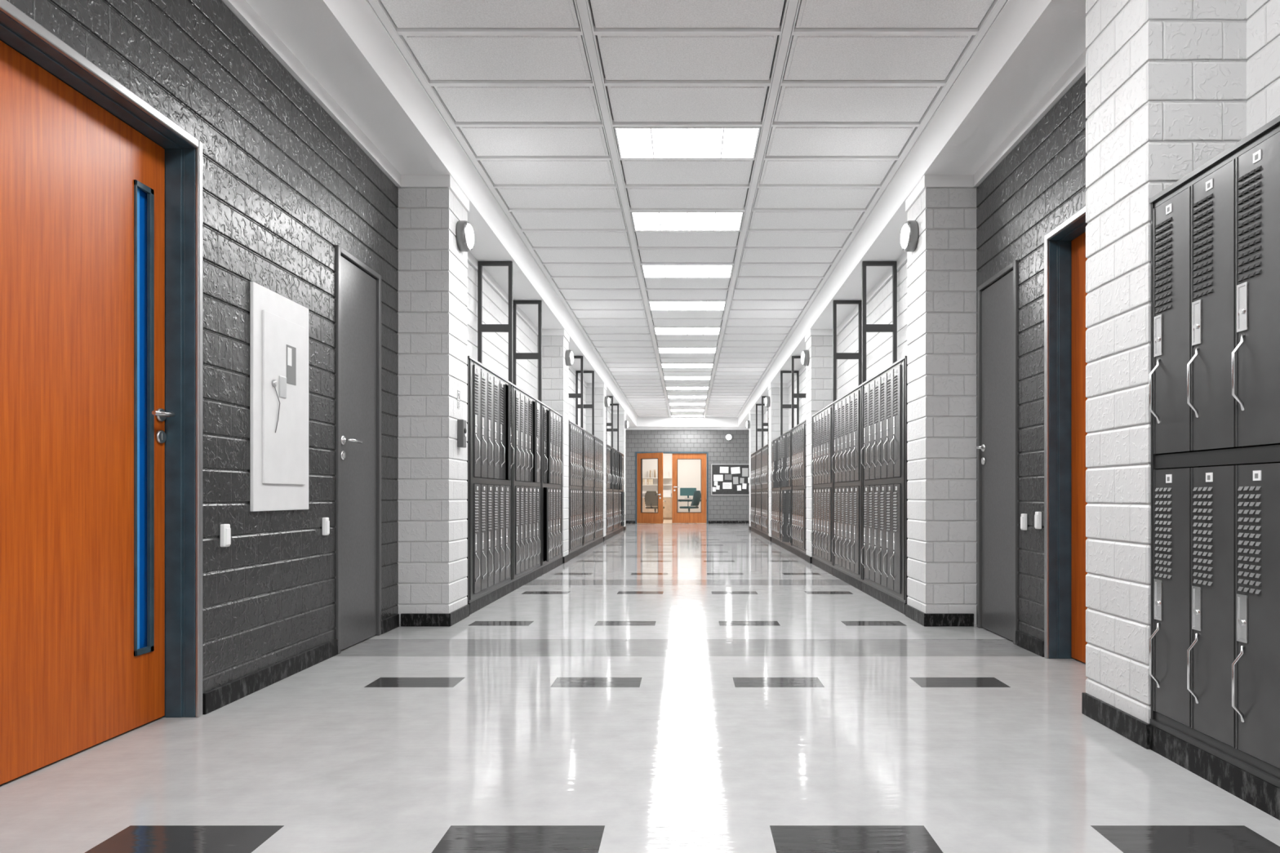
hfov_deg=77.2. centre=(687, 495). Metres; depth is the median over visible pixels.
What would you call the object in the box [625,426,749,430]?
crown molding
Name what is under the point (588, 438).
lockers
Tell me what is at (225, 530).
light switch
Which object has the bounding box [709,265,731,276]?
diffuser
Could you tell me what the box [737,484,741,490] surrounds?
paper
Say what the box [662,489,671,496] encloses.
storage box
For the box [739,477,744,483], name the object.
paper
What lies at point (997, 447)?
door
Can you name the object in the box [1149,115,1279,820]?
lockers
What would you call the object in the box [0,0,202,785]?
door
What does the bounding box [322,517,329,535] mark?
light switch
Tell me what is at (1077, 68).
crown molding
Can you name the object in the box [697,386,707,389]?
diffuser
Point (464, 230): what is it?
wall lamp
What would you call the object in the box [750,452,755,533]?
lockers
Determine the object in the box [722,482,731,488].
paper
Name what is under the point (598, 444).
lockers
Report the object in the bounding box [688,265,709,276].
diffuser
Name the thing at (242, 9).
crown molding
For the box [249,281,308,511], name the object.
electrical panel
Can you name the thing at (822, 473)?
lockers
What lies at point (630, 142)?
diffuser
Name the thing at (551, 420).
lockers
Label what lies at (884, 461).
lockers
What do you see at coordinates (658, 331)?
diffuser
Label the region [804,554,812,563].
baseboard
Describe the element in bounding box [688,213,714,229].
diffuser
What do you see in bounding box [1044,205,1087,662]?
door
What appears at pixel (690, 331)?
diffuser
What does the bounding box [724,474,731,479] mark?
paper
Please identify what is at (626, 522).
baseboard
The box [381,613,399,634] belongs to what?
baseboard
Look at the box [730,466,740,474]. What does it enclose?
paper
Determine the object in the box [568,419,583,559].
lockers
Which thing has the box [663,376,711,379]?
ceiling light
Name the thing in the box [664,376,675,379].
diffuser
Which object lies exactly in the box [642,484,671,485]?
wall shelf
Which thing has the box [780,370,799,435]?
support frame
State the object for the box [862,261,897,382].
support frame
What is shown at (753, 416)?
pillar
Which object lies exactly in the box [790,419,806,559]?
lockers
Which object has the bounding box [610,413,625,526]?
pillar
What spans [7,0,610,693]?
wall
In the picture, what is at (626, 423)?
wall lamp
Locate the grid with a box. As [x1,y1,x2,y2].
[365,0,1008,417]
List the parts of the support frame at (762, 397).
post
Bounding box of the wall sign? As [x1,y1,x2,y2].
[457,390,460,408]
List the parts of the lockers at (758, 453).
locker door, locker door, locker door, locker door, locker door, locker door, locker door, locker door, locker door, locker door, locker door, locker door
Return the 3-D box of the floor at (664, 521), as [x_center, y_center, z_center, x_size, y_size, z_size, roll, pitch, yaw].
[-0.200,0.880,27.325,5.200,0.020,4.150,0,0,0]
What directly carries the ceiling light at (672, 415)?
attached to the ceiling
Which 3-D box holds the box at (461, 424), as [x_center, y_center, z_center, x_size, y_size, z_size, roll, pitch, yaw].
[-1.562,-0.430,5.560,0.050,0.190,0.080,0,0,0]
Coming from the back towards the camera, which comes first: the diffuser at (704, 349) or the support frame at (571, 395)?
the diffuser at (704, 349)
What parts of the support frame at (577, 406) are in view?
post, rail, post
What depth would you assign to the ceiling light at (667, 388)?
18.12 m
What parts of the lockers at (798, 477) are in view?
locker door, locker door, locker door, locker door, locker door, locker door, locker door, locker door, locker door, locker door, locker door, locker door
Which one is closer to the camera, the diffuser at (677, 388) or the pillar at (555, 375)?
the pillar at (555, 375)
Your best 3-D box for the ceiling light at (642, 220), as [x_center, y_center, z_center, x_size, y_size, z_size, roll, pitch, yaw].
[0.000,-2.439,7.053,0.960,0.054,0.476,0,0,0]
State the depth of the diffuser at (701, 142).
5.49 m
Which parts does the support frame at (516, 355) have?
post, rail, post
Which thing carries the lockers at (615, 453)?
on the floor at (664, 687)
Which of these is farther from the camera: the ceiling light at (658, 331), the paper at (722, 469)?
the paper at (722, 469)
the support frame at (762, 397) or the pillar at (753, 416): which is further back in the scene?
the pillar at (753, 416)
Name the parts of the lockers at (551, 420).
locker door, locker door, locker door, locker door, locker door, locker door, locker door, locker door, locker door, locker door, locker door, locker door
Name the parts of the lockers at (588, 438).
locker door, locker door, locker door, locker door, locker door, locker door, locker door, locker door, locker door, locker door, locker door, locker door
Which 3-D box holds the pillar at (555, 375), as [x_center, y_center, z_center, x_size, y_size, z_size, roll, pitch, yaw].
[-1.766,-0.631,10.485,0.358,3.003,0.450,0,0,0]
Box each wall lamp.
[455,220,474,251]
[565,350,573,365]
[604,396,609,407]
[624,420,628,428]
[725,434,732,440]
[746,420,750,428]
[764,396,769,407]
[800,350,808,365]
[900,220,919,251]
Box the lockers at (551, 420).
[541,402,562,575]
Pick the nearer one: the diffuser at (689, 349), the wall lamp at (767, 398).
the diffuser at (689, 349)
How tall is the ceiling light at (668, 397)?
0.054 m
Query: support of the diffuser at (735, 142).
attached to the ceiling light at (633, 142)
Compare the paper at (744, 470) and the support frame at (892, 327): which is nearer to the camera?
the support frame at (892, 327)
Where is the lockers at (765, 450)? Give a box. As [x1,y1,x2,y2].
[760,443,768,539]
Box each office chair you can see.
[644,491,666,520]
[679,490,701,511]
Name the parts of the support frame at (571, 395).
post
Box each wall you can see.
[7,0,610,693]
[625,430,749,520]
[642,453,706,519]
[764,0,1279,640]
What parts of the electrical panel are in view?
key cord, panel door, label plate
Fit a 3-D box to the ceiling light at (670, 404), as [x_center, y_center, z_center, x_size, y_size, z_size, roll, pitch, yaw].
[0.000,-2.439,21.147,0.960,0.054,0.476,0,0,0]
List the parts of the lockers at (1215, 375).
pull handle, pull handle, latch plate, latch plate, locker door, locker door, pull handle, pull handle, latch plate, latch plate, locker door, locker door, pull handle, pull handle, latch plate, latch plate, locker door, locker door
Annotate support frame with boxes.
[477,261,512,382]
[512,300,542,402]
[568,355,582,428]
[575,370,594,435]
[605,395,613,447]
[605,404,618,451]
[755,404,768,451]
[761,395,768,447]
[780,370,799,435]
[791,355,806,428]
[832,300,862,402]
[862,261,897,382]
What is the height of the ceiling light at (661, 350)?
0.054 m
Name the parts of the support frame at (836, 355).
post, rail, post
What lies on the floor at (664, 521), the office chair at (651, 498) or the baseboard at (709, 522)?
the office chair at (651, 498)
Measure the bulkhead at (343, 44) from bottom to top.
0.433 m
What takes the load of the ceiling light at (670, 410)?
attached to the ceiling
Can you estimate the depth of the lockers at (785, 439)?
12.71 m
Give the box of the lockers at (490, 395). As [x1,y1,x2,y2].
[466,355,514,614]
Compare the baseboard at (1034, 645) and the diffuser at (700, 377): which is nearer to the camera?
the baseboard at (1034, 645)
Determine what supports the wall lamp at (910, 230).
attached to the pillar at (941, 272)
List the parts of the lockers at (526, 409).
locker door, locker door, pull handle, pull handle, latch plate, latch plate, locker door, locker door, pull handle, pull handle, locker door, locker door, pull handle, locker door, locker door, pull handle, pull handle, latch plate, locker door, pull handle, locker door, locker door, locker door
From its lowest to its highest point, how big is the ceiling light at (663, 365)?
0.054 m
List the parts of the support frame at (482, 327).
post, rail, post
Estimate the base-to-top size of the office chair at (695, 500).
1.039 m
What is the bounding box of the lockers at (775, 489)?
[770,435,780,546]
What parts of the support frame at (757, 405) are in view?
post, post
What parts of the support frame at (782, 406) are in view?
post, rail, post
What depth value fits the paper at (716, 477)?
24.98 m
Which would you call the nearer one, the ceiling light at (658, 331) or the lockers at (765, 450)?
the ceiling light at (658, 331)
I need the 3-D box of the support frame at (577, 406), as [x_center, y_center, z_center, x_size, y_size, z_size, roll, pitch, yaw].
[-1.748,-1.575,13.675,0.313,1.107,0.034,0,0,0]
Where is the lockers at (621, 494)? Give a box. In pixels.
[618,452,625,533]
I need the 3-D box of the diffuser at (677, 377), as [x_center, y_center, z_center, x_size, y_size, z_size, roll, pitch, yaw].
[-0.117,-2.423,16.449,0.224,0.010,0.450,0,0,0]
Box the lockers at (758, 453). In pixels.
[755,448,761,536]
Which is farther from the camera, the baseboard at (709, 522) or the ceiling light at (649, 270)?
the baseboard at (709, 522)
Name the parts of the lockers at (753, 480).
locker door, locker door, locker door, locker door, locker door, locker door, locker door, locker door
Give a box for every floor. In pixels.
[0,523,1279,852]
[662,519,706,523]
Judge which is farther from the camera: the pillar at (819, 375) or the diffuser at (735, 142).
the pillar at (819, 375)
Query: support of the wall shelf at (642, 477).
attached to the wall at (689, 471)
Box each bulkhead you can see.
[245,0,636,426]
[636,417,737,426]
[737,0,1087,426]
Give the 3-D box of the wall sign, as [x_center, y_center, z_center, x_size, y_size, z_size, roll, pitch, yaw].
[-1.585,-0.666,5.550,0.004,0.125,0.060,0,0,0]
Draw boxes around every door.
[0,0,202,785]
[334,244,381,653]
[635,451,708,524]
[974,259,1018,644]
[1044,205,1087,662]
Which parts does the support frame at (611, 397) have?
post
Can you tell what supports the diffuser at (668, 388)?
attached to the ceiling light at (667, 388)
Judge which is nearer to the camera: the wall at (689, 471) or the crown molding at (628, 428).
the crown molding at (628, 428)
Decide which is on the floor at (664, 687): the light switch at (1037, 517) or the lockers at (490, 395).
the lockers at (490, 395)
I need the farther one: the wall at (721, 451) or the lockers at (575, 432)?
the wall at (721, 451)
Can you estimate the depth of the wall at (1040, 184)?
4.48 m
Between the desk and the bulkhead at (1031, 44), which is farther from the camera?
the desk
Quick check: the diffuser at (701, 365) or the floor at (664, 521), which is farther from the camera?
the floor at (664, 521)
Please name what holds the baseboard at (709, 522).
attached to the wall at (721, 451)
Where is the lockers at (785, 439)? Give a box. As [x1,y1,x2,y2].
[777,429,791,552]
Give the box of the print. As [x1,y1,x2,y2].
[457,391,460,408]
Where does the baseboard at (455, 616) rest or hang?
attached to the pillar at (433, 291)
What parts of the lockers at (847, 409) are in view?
locker door, locker door, pull handle, latch plate, latch plate, locker door, locker door, pull handle, pull handle, locker door, locker door, pull handle, pull handle, locker door, locker door, pull handle, pull handle, locker door, locker door, pull handle, pull handle, latch plate, latch plate, locker door, locker door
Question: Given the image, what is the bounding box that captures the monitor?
[680,488,696,497]
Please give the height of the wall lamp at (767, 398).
0.208 m
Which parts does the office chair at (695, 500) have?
seat, backrest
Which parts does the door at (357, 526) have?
handle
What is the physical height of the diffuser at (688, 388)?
0.010 m
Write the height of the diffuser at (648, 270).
0.010 m
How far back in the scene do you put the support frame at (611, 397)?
17.13 m
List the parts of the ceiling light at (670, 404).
frame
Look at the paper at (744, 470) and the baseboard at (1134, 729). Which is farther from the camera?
the paper at (744, 470)
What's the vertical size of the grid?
0.033 m
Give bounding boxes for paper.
[713,475,723,480]
[720,466,728,473]
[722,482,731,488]
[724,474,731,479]
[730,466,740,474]
[733,476,738,484]
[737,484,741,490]
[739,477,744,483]
[742,467,748,476]
[742,483,746,488]
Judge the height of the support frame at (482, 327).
1.107 m
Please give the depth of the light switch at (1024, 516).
4.53 m
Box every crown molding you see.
[222,0,626,415]
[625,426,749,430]
[748,48,1087,415]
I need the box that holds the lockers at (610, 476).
[605,443,614,539]
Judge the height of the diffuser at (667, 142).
0.010 m
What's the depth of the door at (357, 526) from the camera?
4.68 m
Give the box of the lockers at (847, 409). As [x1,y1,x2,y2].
[831,383,862,591]
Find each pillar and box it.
[397,186,467,626]
[537,335,568,556]
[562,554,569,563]
[585,387,605,537]
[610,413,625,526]
[749,413,764,526]
[768,387,789,537]
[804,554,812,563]
[805,335,837,556]
[906,186,977,626]
[1085,0,1247,723]
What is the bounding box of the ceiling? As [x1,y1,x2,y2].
[380,0,994,416]
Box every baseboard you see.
[202,639,337,715]
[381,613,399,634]
[400,604,469,626]
[625,520,635,523]
[708,520,749,523]
[905,604,973,626]
[1015,630,1044,657]
[1081,692,1151,749]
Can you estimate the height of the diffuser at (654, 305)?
0.010 m
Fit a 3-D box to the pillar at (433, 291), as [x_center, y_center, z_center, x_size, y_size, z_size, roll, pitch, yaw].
[-1.766,-0.631,5.555,0.358,3.003,0.450,0,0,0]
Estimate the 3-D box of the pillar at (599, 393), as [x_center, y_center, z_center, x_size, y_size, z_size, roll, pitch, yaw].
[-1.766,-0.631,15.415,0.358,3.003,0.450,0,0,0]
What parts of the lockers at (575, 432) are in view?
locker door, locker door, locker door, locker door, locker door, locker door, locker door, locker door, locker door, locker door, locker door, locker door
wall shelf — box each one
[642,477,671,478]
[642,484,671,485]
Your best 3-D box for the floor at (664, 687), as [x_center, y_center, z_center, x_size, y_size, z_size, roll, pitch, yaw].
[0.000,0.870,11.625,4.600,0.001,27.250,0,0,0]
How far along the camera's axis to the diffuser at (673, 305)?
10.19 m
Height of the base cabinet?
0.830 m
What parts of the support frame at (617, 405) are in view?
post, post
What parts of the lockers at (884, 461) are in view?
pull handle, pull handle, latch plate, latch plate, locker door, locker door, pull handle, pull handle, latch plate, latch plate, locker door, locker door, pull handle, pull handle, latch plate, latch plate, locker door, locker door, pull handle, pull handle, latch plate, latch plate, locker door, locker door, pull handle, pull handle, latch plate, latch plate, locker door, locker door, pull handle, pull handle, latch plate, latch plate, locker door, locker door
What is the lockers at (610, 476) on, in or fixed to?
on the floor at (664, 687)
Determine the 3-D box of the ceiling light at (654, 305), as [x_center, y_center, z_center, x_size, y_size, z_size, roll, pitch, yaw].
[0.000,-2.439,10.185,0.960,0.054,0.476,0,0,0]
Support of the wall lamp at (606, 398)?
attached to the pillar at (599, 393)
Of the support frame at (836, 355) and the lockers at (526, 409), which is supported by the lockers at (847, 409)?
the support frame at (836, 355)
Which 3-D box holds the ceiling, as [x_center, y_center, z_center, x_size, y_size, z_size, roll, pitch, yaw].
[0.000,-2.494,11.400,3.176,0.145,26.800,0,0,0]
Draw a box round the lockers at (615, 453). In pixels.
[613,448,619,536]
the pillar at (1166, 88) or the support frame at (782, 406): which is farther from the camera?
the support frame at (782, 406)
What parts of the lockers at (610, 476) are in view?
locker door, locker door, locker door, locker door, locker door, locker door, locker door, locker door, locker door, locker door, locker door, locker door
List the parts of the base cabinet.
cabinet door, cabinet door, cabinet door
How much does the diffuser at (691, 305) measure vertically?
0.010 m
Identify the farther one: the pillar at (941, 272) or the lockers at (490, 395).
the lockers at (490, 395)
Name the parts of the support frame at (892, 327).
post, rail, post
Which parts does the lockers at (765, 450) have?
locker door, locker door, locker door, locker door, locker door, locker door, locker door, locker door, locker door, locker door, locker door, locker door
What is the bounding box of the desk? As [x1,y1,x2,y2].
[677,497,706,511]
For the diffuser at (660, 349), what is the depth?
13.31 m
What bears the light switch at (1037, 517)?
attached to the wall at (1040, 184)
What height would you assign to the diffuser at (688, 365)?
0.010 m
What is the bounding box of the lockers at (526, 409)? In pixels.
[512,383,542,591]
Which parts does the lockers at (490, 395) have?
latch plate, latch plate, locker door, pull handle, locker door, pull handle, latch plate, latch plate, locker door, pull handle, locker door, pull handle, latch plate, latch plate, locker door, pull handle, pull handle, locker door, latch plate, latch plate, pull handle, pull handle, locker door, locker door, latch plate, latch plate, locker door, locker door, pull handle, pull handle, latch plate, locker door, pull handle, locker door, pull handle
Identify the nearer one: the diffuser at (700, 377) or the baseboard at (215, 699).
the baseboard at (215, 699)
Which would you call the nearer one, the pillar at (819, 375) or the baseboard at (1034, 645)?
the baseboard at (1034, 645)
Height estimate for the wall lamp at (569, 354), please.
0.208 m
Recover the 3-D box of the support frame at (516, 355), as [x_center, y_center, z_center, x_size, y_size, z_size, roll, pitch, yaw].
[-1.748,-1.575,8.745,0.313,1.107,0.034,0,0,0]
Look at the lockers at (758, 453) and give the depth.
17.86 m
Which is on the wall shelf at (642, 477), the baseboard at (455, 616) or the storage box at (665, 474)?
the storage box at (665, 474)
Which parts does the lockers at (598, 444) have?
locker door, locker door, locker door, locker door, locker door, locker door, locker door, locker door, locker door, locker door, locker door, locker door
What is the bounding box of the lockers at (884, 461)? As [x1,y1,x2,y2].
[861,355,907,614]
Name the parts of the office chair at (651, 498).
backrest, seat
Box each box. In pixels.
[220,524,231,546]
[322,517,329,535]
[457,419,466,447]
[662,471,668,477]
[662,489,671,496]
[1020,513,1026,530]
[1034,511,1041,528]
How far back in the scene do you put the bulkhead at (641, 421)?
24.76 m
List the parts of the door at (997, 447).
handle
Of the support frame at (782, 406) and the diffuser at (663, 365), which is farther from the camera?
the diffuser at (663, 365)
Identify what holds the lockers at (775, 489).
on the floor at (664, 687)
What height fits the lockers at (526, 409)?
1.890 m
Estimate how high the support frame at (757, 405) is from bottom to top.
1.107 m
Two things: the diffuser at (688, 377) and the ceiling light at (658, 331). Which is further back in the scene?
the diffuser at (688, 377)
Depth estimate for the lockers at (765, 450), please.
16.36 m
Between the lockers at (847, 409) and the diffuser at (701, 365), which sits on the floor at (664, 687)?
the lockers at (847, 409)
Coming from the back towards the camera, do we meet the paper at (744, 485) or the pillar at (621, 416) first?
the paper at (744, 485)
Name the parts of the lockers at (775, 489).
locker door, locker door, locker door, locker door, locker door, locker door, locker door, locker door, locker door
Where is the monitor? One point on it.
(683, 491)
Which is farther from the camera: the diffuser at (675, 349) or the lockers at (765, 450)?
the lockers at (765, 450)
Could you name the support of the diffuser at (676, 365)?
attached to the ceiling light at (663, 365)
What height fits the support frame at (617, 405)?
1.107 m
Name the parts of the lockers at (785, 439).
locker door, locker door, locker door, locker door, locker door, locker door, locker door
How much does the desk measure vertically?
0.775 m
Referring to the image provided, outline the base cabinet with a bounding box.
[642,497,671,519]
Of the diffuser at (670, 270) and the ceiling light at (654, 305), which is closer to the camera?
the diffuser at (670, 270)
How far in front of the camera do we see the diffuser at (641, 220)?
7.04 m
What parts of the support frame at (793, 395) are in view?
post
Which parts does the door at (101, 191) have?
glass, handle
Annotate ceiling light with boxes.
[613,126,760,158]
[631,211,743,231]
[641,264,733,277]
[648,301,725,310]
[653,327,720,334]
[657,347,716,353]
[661,363,713,368]
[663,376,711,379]
[666,386,708,390]
[667,395,706,398]
[669,403,705,405]
[670,409,704,411]
[671,415,702,417]
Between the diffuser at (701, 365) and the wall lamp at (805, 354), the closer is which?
the wall lamp at (805, 354)
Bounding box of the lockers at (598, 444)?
[594,435,603,546]
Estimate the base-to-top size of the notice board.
0.970 m
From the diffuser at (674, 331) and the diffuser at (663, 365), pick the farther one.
the diffuser at (663, 365)
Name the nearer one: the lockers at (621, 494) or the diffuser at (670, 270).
the diffuser at (670, 270)
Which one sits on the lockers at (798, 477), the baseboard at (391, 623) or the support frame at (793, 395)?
the support frame at (793, 395)
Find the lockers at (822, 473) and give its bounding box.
[811,402,833,575]
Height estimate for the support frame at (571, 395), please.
1.107 m
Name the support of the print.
attached to the wall sign
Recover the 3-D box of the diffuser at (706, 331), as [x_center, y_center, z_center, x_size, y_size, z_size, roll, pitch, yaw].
[0.351,-2.423,11.751,0.224,0.010,0.450,0,0,0]
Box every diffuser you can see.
[617,128,653,156]
[633,213,660,229]
[643,265,665,276]
[650,302,668,309]
[653,128,686,156]
[655,328,671,333]
[658,347,672,352]
[660,213,686,229]
[662,364,674,367]
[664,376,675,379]
[665,265,686,276]
[666,386,676,389]
[669,302,687,309]
[671,328,687,333]
[673,347,687,352]
[675,364,687,367]
[675,376,687,379]
[676,386,687,389]
[687,302,705,309]
[687,328,702,333]
[687,347,701,352]
[687,364,699,367]
[687,376,698,379]
[687,386,697,389]
[688,128,721,156]
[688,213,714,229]
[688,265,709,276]
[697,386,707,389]
[698,376,710,379]
[700,364,712,367]
[702,347,715,352]
[703,328,719,333]
[706,302,724,309]
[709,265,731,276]
[714,213,741,229]
[721,128,757,156]
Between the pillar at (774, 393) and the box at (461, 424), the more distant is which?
the pillar at (774, 393)
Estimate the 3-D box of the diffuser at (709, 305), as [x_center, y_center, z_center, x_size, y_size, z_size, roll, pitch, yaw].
[0.351,-2.423,10.185,0.224,0.010,0.450,0,0,0]
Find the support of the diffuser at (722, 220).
attached to the ceiling light at (642, 220)
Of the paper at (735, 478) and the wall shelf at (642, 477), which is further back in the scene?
the wall shelf at (642, 477)
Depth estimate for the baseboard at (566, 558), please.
10.39 m
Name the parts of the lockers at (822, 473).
locker door, locker door, locker door, locker door, locker door, locker door, locker door, locker door, locker door, locker door, locker door, locker door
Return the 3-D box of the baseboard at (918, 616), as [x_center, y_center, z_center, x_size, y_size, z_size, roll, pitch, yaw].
[1.739,0.828,5.550,0.332,0.085,0.468,0,0,0]
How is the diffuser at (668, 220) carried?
attached to the ceiling light at (642, 220)
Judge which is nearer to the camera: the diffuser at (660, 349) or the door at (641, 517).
the diffuser at (660, 349)
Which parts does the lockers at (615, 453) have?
locker door, locker door, locker door, locker door, locker door, locker door, locker door, locker door, locker door, locker door, locker door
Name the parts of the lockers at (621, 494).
locker door, locker door, locker door, locker door, locker door, locker door, locker door, locker door, locker door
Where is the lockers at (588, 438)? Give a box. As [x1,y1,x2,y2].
[582,429,594,552]
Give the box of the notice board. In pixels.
[711,463,749,495]
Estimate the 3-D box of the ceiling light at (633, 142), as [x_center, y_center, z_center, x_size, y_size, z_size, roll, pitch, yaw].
[0.000,-2.439,5.487,0.960,0.054,0.476,0,0,0]

